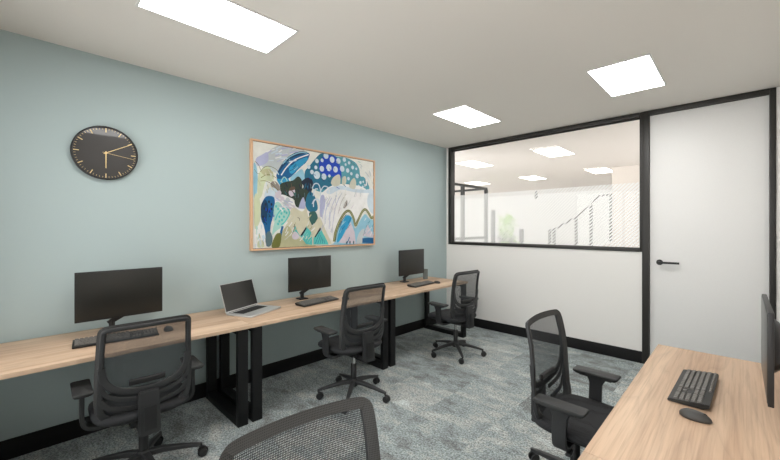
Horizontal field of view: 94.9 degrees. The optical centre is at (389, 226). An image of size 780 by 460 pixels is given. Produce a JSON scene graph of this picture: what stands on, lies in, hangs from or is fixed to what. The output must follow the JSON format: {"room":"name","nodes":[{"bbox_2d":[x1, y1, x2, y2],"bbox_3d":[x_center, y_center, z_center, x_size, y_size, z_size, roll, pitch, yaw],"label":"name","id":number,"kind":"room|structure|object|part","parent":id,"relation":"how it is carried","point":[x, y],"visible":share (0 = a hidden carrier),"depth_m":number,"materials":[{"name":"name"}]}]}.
{"room":"office","nodes":[
{"label":"office","id":0,"kind":"room"},
{"bbox_2d":[0,29,445,441],"bbox_3d":[-0.901,0.115,3.892,0.120,2.700,5.240,0,0,44],"label":"wall","id":1,"kind":"structure","parent":0,"point":[182,210],"depth_m":2.83,"materials":[{"name":"teal paint"}]},
{"bbox_2d":[70,126,137,179],"bbox_3d":[-2.060,-0.535,2.597,0.031,0.386,0.386,0,0,44],"label":"wall clock","id":2,"kind":"object","parent":1,"relation":"attached to","point":[101,152],"visible":1,"depth_m":2.58,"materials":[{"name":"black plastic"}]},
{"bbox_2d":[0,318,442,459],"bbox_3d":[-0.895,1.403,3.802,0.014,0.125,5.120,0,0,44],"label":"baseboard","id":3,"kind":"structure","parent":1,"relation":"attached to","point":[21,445],"depth_m":2.50,"materials":[{"name":"black wood"}]},
{"bbox_2d":[249,138,374,250],"bbox_3d":[-0.755,-0.302,3.925,0.041,1.054,1.587,0,0,44],"label":"painting","id":4,"kind":"object","parent":1,"relation":"attached to","point":[300,197],"visible":1,"depth_m":3.79,"materials":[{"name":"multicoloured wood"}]},
{"bbox_2d":[9,321,643,459],"bbox_3d":[0.394,1.515,2.514,3.900,0.100,5.280,0,0,44],"label":"floor","id":5,"kind":"structure","parent":0,"point":[440,407],"depth_m":2.91,"materials":[{"name":"carpet"}]},
{"bbox_2d":[0,310,251,427],"bbox_3d":[-1.792,1.095,2.371,0.702,0.739,1.478,0,0,44],"label":"desk","id":6,"kind":"object","parent":5,"relation":"on","point":[34,355],"visible":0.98,"depth_m":2.46,"materials":[{"name":"brown wood"}]},
{"bbox_2d":[72,328,157,348],"bbox_3d":[-1.753,0.708,2.305,0.436,0.032,0.132,0,0,-40],"label":"keyboard","id":7,"kind":"object","parent":6,"relation":"on","point":[91,341],"visible":0.58,"depth_m":2.23,"materials":[{"name":"black plastic"}]},
{"bbox_2d":[74,267,161,325],"bbox_3d":[-1.906,0.510,2.526,0.148,0.428,0.490,0,0,44],"label":"monitor","id":8,"kind":"object","parent":6,"relation":"on","point":[113,294],"visible":0.87,"depth_m":2.45,"materials":[{"name":"black plastic"}]},
{"bbox_3d":[-1.921,0.588,2.544,0.102,0.273,0.175,0,0,44],"label":"arm","id":9,"kind":"part","parent":8,"relation":"part of","materials":[{"name":"black plastic"}]},
{"bbox_3d":[-1.313,1.107,2.861,0.658,0.714,0.075,0,0,44],"label":"leg frame","id":10,"kind":"part","parent":6,"relation":"part of","materials":[{"name":"black metal"}]},
{"bbox_2d":[70,315,208,459],"bbox_3d":[-1.455,0.993,2.134,0.658,0.943,0.655,0,0,-44],"label":"office chair","id":11,"kind":"object","parent":5,"relation":"on","point":[141,407],"visible":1,"depth_m":2.01,"materials":[{"name":"grey plastic"}]},
{"bbox_3d":[-1.642,1.017,2.030,0.213,0.226,0.175,0,0,-44],"label":"armrest","id":12,"kind":"part","parent":11,"relation":"part of","materials":[{"name":"grey plastic"}]},
{"bbox_3d":[-1.524,1.060,2.189,0.484,0.068,0.480,0,0,-44],"label":"seat","id":13,"kind":"part","parent":11,"relation":"part of","materials":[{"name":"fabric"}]},
{"bbox_3d":[-1.378,0.812,2.037,0.454,0.555,0.114,0,0,-44],"label":"backrest frame","id":14,"kind":"part","parent":11,"relation":"part of","materials":[{"name":"grey plastic"}]},
{"bbox_3d":[-1.380,0.889,2.039,0.448,0.269,0.037,0,0,-44],"label":"lumbar frame","id":15,"kind":"part","parent":11,"relation":"part of","materials":[{"name":"grey plastic"}]},
{"bbox_3d":[-1.382,0.806,2.042,0.429,0.524,0.089,0,0,-44],"label":"backrest","id":16,"kind":"part","parent":11,"relation":"part of","materials":[{"name":"grey fabric"}]},
{"bbox_3d":[-1.325,1.057,1.983,0.060,0.130,0.004,0,0,-44],"label":"plate","id":17,"kind":"part","parent":11,"relation":"part of","materials":[{"name":"black plastic"}]},
{"bbox_3d":[-1.362,1.017,2.301,0.213,0.226,0.175,0,0,-44],"label":"armrest","id":18,"kind":"part","parent":11,"relation":"part of","materials":[{"name":"grey plastic"}]},
{"bbox_2d":[219,397,380,459],"bbox_3d":[-0.128,0.992,0.852,0.640,0.946,0.625,0,0,-38],"label":"office chair","id":19,"kind":"object","parent":5,"relation":"on","point":[245,442],"visible":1,"depth_m":1.02,"materials":[{"name":"grey plastic"}]},
{"bbox_3d":[-0.223,0.803,0.971,0.429,0.524,0.089,0,0,-38],"label":"backrest","id":20,"kind":"part","parent":19,"relation":"part of","materials":[{"name":"grey fabric"}]},
{"bbox_2d":[216,289,390,421],"bbox_3d":[-0.758,1.095,3.429,0.702,0.739,1.478,0,0,44],"label":"desk","id":21,"kind":"object","parent":5,"relation":"on","point":[288,310],"visible":0.52,"depth_m":3.10,"materials":[{"name":"brown wood"}]},
{"bbox_3d":[-1.237,1.107,2.939,0.658,0.714,0.075,0,0,44],"label":"leg frame","id":22,"kind":"part","parent":21,"relation":"part of","materials":[{"name":"black metal"}]},
{"bbox_2d":[219,279,280,317],"bbox_3d":[-1.190,0.601,3.077,0.330,0.244,0.380,0,0,20],"label":"laptop","id":23,"kind":"object","parent":21,"relation":"on","point":[239,298],"visible":1,"depth_m":3.07,"materials":[{"name":"metal"}]},
{"bbox_3d":[-1.310,0.595,3.120,0.076,0.231,0.380,0,0,20],"label":"lid","id":24,"kind":"part","parent":23,"relation":"part of","materials":[{"name":"metal"}]},
{"bbox_2d":[288,255,330,299],"bbox_3d":[-0.839,0.510,3.618,0.148,0.428,0.490,0,0,44],"label":"monitor","id":25,"kind":"object","parent":21,"relation":"on","point":[305,274],"visible":1,"depth_m":3.55,"materials":[{"name":"black plastic"}]},
{"bbox_3d":[-0.854,0.588,3.636,0.102,0.273,0.175,0,0,44],"label":"arm","id":26,"kind":"part","parent":25,"relation":"part of","materials":[{"name":"black plastic"}]},
{"bbox_2d":[295,296,338,306],"bbox_3d":[-0.693,0.708,3.436,0.132,0.032,0.436,0,0,37],"label":"keyboard","id":27,"kind":"object","parent":21,"relation":"on","point":[309,302],"visible":1,"depth_m":3.39,"materials":[{"name":"black plastic"}]},
{"bbox_3d":[-0.278,1.107,3.920,0.658,0.714,0.075,0,0,44],"label":"leg frame","id":28,"kind":"part","parent":21,"relation":"part of","materials":[{"name":"black metal"}]},
{"bbox_2d":[313,283,389,413],"bbox_3d":[-0.318,0.972,3.121,0.641,0.985,0.655,0,0,-44],"label":"office chair","id":29,"kind":"object","parent":5,"relation":"on","point":[355,343],"visible":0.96,"depth_m":2.97,"materials":[{"name":"grey plastic"}]},
{"bbox_3d":[-0.472,0.975,2.997,0.213,0.226,0.175,0,0,-44],"label":"armrest","id":30,"kind":"part","parent":29,"relation":"part of","materials":[{"name":"grey plastic"}]},
{"bbox_3d":[-0.353,1.018,3.155,0.484,0.068,0.480,0,0,-44],"label":"seat","id":31,"kind":"part","parent":29,"relation":"part of","materials":[{"name":"fabric"}]},
{"bbox_3d":[-0.208,0.770,3.002,0.454,0.555,0.114,0,0,-44],"label":"backrest frame","id":32,"kind":"part","parent":29,"relation":"part of","materials":[{"name":"grey plastic"}]},
{"bbox_3d":[-0.210,0.847,3.005,0.448,0.269,0.037,0,0,-44],"label":"lumbar frame","id":33,"kind":"part","parent":29,"relation":"part of","materials":[{"name":"grey plastic"}]},
{"bbox_3d":[-0.212,0.764,3.007,0.429,0.524,0.089,0,0,-44],"label":"backrest","id":34,"kind":"part","parent":29,"relation":"part of","materials":[{"name":"grey fabric"}]},
{"bbox_3d":[-0.155,1.015,2.947,0.060,0.130,0.004,0,0,-44],"label":"plate","id":35,"kind":"part","parent":29,"relation":"part of","materials":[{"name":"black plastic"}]},
{"bbox_2d":[351,276,467,366],"bbox_3d":[0.277,1.095,4.488,0.702,0.739,1.478,0,0,44],"label":"desk","id":36,"kind":"object","parent":5,"relation":"on","point":[396,289],"visible":0.53,"depth_m":4.22,"materials":[{"name":"brown wood"}]},
{"bbox_3d":[-0.202,1.107,3.998,0.658,0.714,0.075,0,0,44],"label":"leg frame","id":37,"kind":"part","parent":36,"relation":"part of","materials":[{"name":"black metal"}]},
{"bbox_2d":[399,249,423,282],"bbox_3d":[0.238,0.510,4.719,0.148,0.428,0.490,0,0,44],"label":"monitor","id":38,"kind":"object","parent":36,"relation":"on","point":[411,262],"visible":1,"depth_m":4.66,"materials":[{"name":"black plastic"}]},
{"bbox_3d":[0.223,0.588,4.737,0.102,0.273,0.175,0,0,44],"label":"arm","id":39,"kind":"part","parent":38,"relation":"part of","materials":[{"name":"black plastic"}]},
{"bbox_2d":[407,280,434,287],"bbox_3d":[0.393,0.708,4.472,0.132,0.032,0.436,0,0,39],"label":"keyboard","id":40,"kind":"object","parent":36,"relation":"on","point":[423,283],"visible":1,"depth_m":4.42,"materials":[{"name":"black plastic"}]},
{"bbox_2d":[423,269,427,278],"bbox_3d":[0.493,0.657,4.997,0.072,0.135,0.072,0,0,44],"label":"tumbler","id":41,"kind":"object","parent":36,"relation":"on","point":[425,274],"visible":0.9,"depth_m":4.96,"materials":[{"name":"clear glass"}]},
{"bbox_3d":[0.756,1.107,4.978,0.658,0.714,0.075,0,0,44],"label":"leg frame","id":42,"kind":"part","parent":36,"relation":"part of","materials":[{"name":"black metal"}]},
{"bbox_2d":[428,270,486,363],"bbox_3d":[0.738,0.976,4.151,0.651,0.978,0.612,0,0,-37],"label":"office chair","id":43,"kind":"object","parent":5,"relation":"on","point":[459,316],"visible":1,"depth_m":3.98,"materials":[{"name":"grey plastic"}]},
{"bbox_3d":[0.594,0.982,4.018,0.213,0.226,0.175,0,0,-41],"label":"armrest","id":44,"kind":"part","parent":43,"relation":"part of","materials":[{"name":"grey plastic"}]},
{"bbox_3d":[0.720,1.025,4.170,0.484,0.068,0.480,0,0,-41],"label":"seat","id":45,"kind":"part","parent":43,"relation":"part of","materials":[{"name":"fabric"}]},
{"bbox_3d":[0.856,0.854,4.013,0.448,0.269,0.037,0,0,-41],"label":"lumbar frame","id":46,"kind":"part","parent":43,"relation":"part of","materials":[{"name":"grey plastic"}]},
{"bbox_3d":[0.858,0.777,4.011,0.454,0.555,0.114,0,0,-41],"label":"backrest frame","id":47,"kind":"part","parent":43,"relation":"part of","materials":[{"name":"grey plastic"}]},
{"bbox_3d":[0.854,0.771,4.015,0.429,0.524,0.089,0,0,-41],"label":"backrest","id":48,"kind":"part","parent":43,"relation":"part of","materials":[{"name":"grey fabric"}]},
{"bbox_3d":[0.908,1.022,3.953,0.060,0.130,0.004,0,0,-41],"label":"plate","id":49,"kind":"part","parent":43,"relation":"part of","materials":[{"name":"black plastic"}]},
{"bbox_2d":[525,309,620,459],"bbox_3d":[1.018,0.985,1.963,0.640,0.960,0.625,0,0,-44],"label":"office chair","id":50,"kind":"object","parent":5,"relation":"on","point":[572,420],"visible":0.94,"depth_m":2.00,"materials":[{"name":"grey plastic"}]},
{"bbox_3d":[0.909,0.872,2.074,0.448,0.269,0.037,0,0,-44],"label":"lumbar frame","id":51,"kind":"part","parent":50,"relation":"part of","materials":[{"name":"grey plastic"}]},
{"bbox_3d":[0.907,0.795,2.076,0.454,0.555,0.114,0,0,-44],"label":"backrest frame","id":52,"kind":"part","parent":50,"relation":"part of","materials":[{"name":"grey plastic"}]},
{"bbox_3d":[0.911,0.789,2.071,0.429,0.524,0.089,0,0,-44],"label":"backrest","id":53,"kind":"part","parent":50,"relation":"part of","materials":[{"name":"grey fabric"}]},
{"bbox_3d":[0.891,1.000,1.813,0.213,0.226,0.175,0,0,-44],"label":"armrest","id":54,"kind":"part","parent":50,"relation":"part of","materials":[{"name":"grey plastic"}]},
{"bbox_3d":[0.930,1.109,1.825,0.028,0.025,0.198,0,0,38],"label":"height lever","id":55,"kind":"part","parent":50,"relation":"part of","materials":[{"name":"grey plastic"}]},
{"bbox_3d":[1.053,1.043,1.924,0.484,0.068,0.480,0,0,-44],"label":"seat","id":56,"kind":"part","parent":50,"relation":"part of","materials":[{"name":"fabric"}]},
{"bbox_3d":[1.171,1.000,2.083,0.213,0.226,0.175,0,0,-44],"label":"armrest","id":57,"kind":"part","parent":50,"relation":"part of","materials":[{"name":"grey plastic"}]},
{"bbox_2d":[578,451,603,459],"bbox_3d":[0.359,1.095,0.384,0.703,0.739,1.478,0,0,44],"label":"desk","id":58,"kind":"object","parent":5,"relation":"on","point":[584,456],"visible":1,"depth_m":1.13,"materials":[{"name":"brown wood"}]},
{"bbox_2d":[584,344,779,459],"bbox_3d":[1.394,1.095,1.443,0.703,0.739,1.478,0,0,44],"label":"desk","id":59,"kind":"object","parent":5,"relation":"on","point":[643,424],"visible":0.95,"depth_m":1.35,"materials":[{"name":"brown wood"}]},
{"bbox_2d":[667,369,718,409],"bbox_3d":[1.359,0.708,1.598,0.436,0.032,0.132,0,0,-44],"label":"keyboard","id":60,"kind":"object","parent":59,"relation":"on","point":[693,388],"visible":1,"depth_m":1.55,"materials":[{"name":"black plastic"}]},
{"bbox_2d":[679,408,712,423],"bbox_3d":[1.153,0.709,1.352,0.056,0.030,0.098,0,0,-40],"label":"computer mouse","id":61,"kind":"object","parent":59,"relation":"on","point":[691,414],"visible":1,"depth_m":1.34,"materials":[{"name":"grey plastic"}]},
{"bbox_2d":[761,294,779,407],"bbox_3d":[1.527,0.510,1.361,0.148,0.428,0.490,0,0,44],"label":"monitor","id":62,"kind":"object","parent":59,"relation":"on","point":[770,327],"visible":1,"depth_m":1.30,"materials":[{"name":"black plastic"}]},
{"bbox_2d":[0,0,779,198],"bbox_3d":[2.568,-1.285,6.640,19.000,0.100,14.220,0,0,44],"label":"ceiling","id":63,"kind":"structure","parent":0,"point":[388,66],"depth_m":2.64,"materials":[{"name":"paint"}]},
{"bbox_2d":[135,0,298,53],"bbox_3d":[-0.994,-1.231,2.123,0.420,0.006,0.776,0,0,44],"label":"recessed light","id":64,"kind":"object","parent":63,"relation":"in","point":[232,21],"visible":1,"depth_m":2.13,"materials":[{"name":"white plastic"}]},
{"bbox_2d":[432,105,500,127],"bbox_3d":[0.879,-1.231,4.039,0.420,0.006,0.776,0,0,44],"label":"recessed light","id":65,"kind":"object","parent":63,"relation":"in","point":[464,115],"visible":1,"depth_m":3.99,"materials":[{"name":"white plastic"}]},
{"bbox_2d":[455,160,493,167],"bbox_3d":[1.665,-1.231,7.047,0.420,0.006,0.776,0,0,44],"label":"recessed light","id":66,"kind":"object","parent":63,"relation":"in","point":[475,164],"visible":0.9,"depth_m":7.06,"materials":[{"name":"white plastic"}]},
{"bbox_2d":[465,181,489,184],"bbox_3d":[2.478,-1.231,10.125,0.420,0.006,0.776,0,0,44],"label":"recessed light","id":67,"kind":"object","parent":63,"relation":"in","point":[475,182],"visible":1,"depth_m":10.15,"materials":[{"name":"white plastic"}]},
{"bbox_2d":[468,182,487,184],"bbox_3d":[2.478,-1.232,10.125,0.396,0.004,0.752,0,0,44],"label":"diffuser","id":68,"kind":"object","parent":67,"relation":"attached to","point":[475,183],"depth_m":10.15,"materials":[{"name":"white plastic"}]},
{"bbox_2d":[518,176,546,179],"bbox_3d":[3.601,-1.231,9.027,0.420,0.006,0.776,0,0,44],"label":"recessed light","id":69,"kind":"object","parent":63,"relation":"in","point":[525,177],"visible":1,"depth_m":8.93,"materials":[{"name":"white plastic"}]},
{"bbox_2d":[532,146,574,156],"bbox_3d":[2.710,-1.231,5.913,0.420,0.006,0.776,0,0,44],"label":"recessed light","id":70,"kind":"object","parent":63,"relation":"in","point":[553,151],"visible":1,"depth_m":5.91,"materials":[{"name":"white plastic"}]},
{"bbox_2d":[586,168,611,173],"bbox_3d":[4.633,-1.231,7.880,0.420,0.006,0.776,0,0,44],"label":"recessed light","id":71,"kind":"object","parent":63,"relation":"in","point":[599,170],"visible":0.83,"depth_m":7.81,"materials":[{"name":"white plastic"}]},
{"bbox_2d":[586,53,666,96],"bbox_3d":[1.973,-1.231,2.970,0.420,0.006,0.776,0,0,44],"label":"recessed light","id":72,"kind":"object","parent":63,"relation":"in","point":[640,73],"visible":1,"depth_m":2.93,"materials":[{"name":"white plastic"}]},
{"bbox_2d":[455,190,611,245],"bbox_3d":[5.679,0.115,13.471,13.900,2.700,0.100,0,0,44],"label":"wall","id":73,"kind":"structure","parent":0,"point":[597,190],"depth_m":13.36,"materials":[{"name":"white paint"}]},
{"bbox_2d":[446,87,779,350],"bbox_3d":[2.233,0.115,4.394,3.660,2.700,0.100,0,0,44],"label":"wall","id":74,"kind":"structure","parent":0,"point":[597,294],"depth_m":4.39,"materials":[{"name":"white paint"}]},
{"bbox_2d":[448,112,641,251],"bbox_3d":[1.847,-0.482,4.763,2.509,1.503,0.112,0,0,44],"label":"window","id":75,"kind":"structure","parent":74,"relation":"in","point":[636,116],"depth_m":4.61,"materials":[{"name":"clear glass"}]},
{"bbox_2d":[474,318,641,362],"bbox_3d":[1.801,1.403,4.736,2.537,0.125,0.014,0,0,44],"label":"baseboard","id":76,"kind":"structure","parent":74,"relation":"attached to","point":[599,348],"depth_m":4.28,"materials":[{"name":"black wood"}]},
{"bbox_2d":[642,87,775,363],"bbox_3d":[3.088,0.116,3.535,0.982,2.699,0.134,0,0,44],"label":"door","id":77,"kind":"structure","parent":74,"relation":"in","point":[709,166],"depth_m":3.50,"materials":[{"name":"paint"}]},
{"bbox_3d":[2.865,0.371,3.699,0.194,0.058,0.056,0,0,44],"label":"handle","id":78,"kind":"part","parent":77,"relation":"part of","materials":[{"name":"black plastic"}]},
{"bbox_2d":[612,165,639,247],"bbox_3d":[5.500,0.115,7.493,1.200,2.700,1.300,0,0,44],"label":"wall","id":79,"kind":"structure","parent":0,"point":[624,174],"depth_m":7.27,"materials":[{"name":"beige paint"}]},
{"bbox_3d":[4.413,1.515,8.528,19.000,0.100,8.940,0,0,44],"label":"floor","id":80,"kind":"structure","parent":0,"visible":0},
{"bbox_2d":[455,183,487,241],"bbox_3d":[0.501,0.260,8.342,2.243,2.409,3.043,0,0,44],"label":"door frame","id":81,"kind":"structure","parent":80,"relation":"on","point":[462,190],"depth_m":8.13,"materials":[{"name":"metal"}]},
{"bbox_3d":[1.605,0.284,7.916,0.068,2.359,0.068,0,0,44],"label":"post","id":82,"kind":"part","parent":81,"relation":"part of","materials":[{"name":"metal"}]},
{"bbox_3d":[1.523,-0.920,9.423,2.174,0.050,0.050,0,0,44],"label":"rail","id":83,"kind":"part","parent":81,"relation":"part of","materials":[{"name":"metal"}]},
{"bbox_3d":[1.279,-0.920,7.582,0.050,0.050,3.025,0,0,44],"label":"rail","id":84,"kind":"part","parent":81,"relation":"part of","materials":[{"name":"metal"}]},
{"bbox_3d":[2.318,0.284,8.645,0.068,2.359,0.068,0,0,44],"label":"post","id":85,"kind":"part","parent":81,"relation":"part of","materials":[{"name":"metal"}]},
{"bbox_2d":[491,210,494,242],"bbox_3d":[2.733,0.509,9.498,0.280,1.909,0.280,0,0,44],"label":"metal post","id":86,"kind":"object","parent":80,"relation":"on","point":[492,210],"visible":0.1,"depth_m":9.47,"materials":[{"name":"grey metal"}]},
{"bbox_2d":[497,215,518,242],"bbox_3d":[2.988,0.561,9.114,0.630,1.808,0.664,0,0,16],"label":"potted plant","id":87,"kind":"object","parent":80,"relation":"on","point":[505,215],"visible":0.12,"depth_m":9.10,"materials":[{"name":"green plant"}]},
{"bbox_2d":[548,194,611,246],"bbox_3d":[4.457,0.381,8.494,1.730,2.168,1.126,0,0,44],"label":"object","id":88,"kind":"structure","parent":80,"relation":"on","point":[604,194],"depth_m":7.80,"materials":[{"name":"white metal"}]},
{"bbox_3d":[4.206,-0.300,7.989,1.305,0.806,0.036,0,0,44],"label":"handrail","id":89,"kind":"part","parent":88,"relation":"part of","materials":[{"name":"metal"}]}
]}

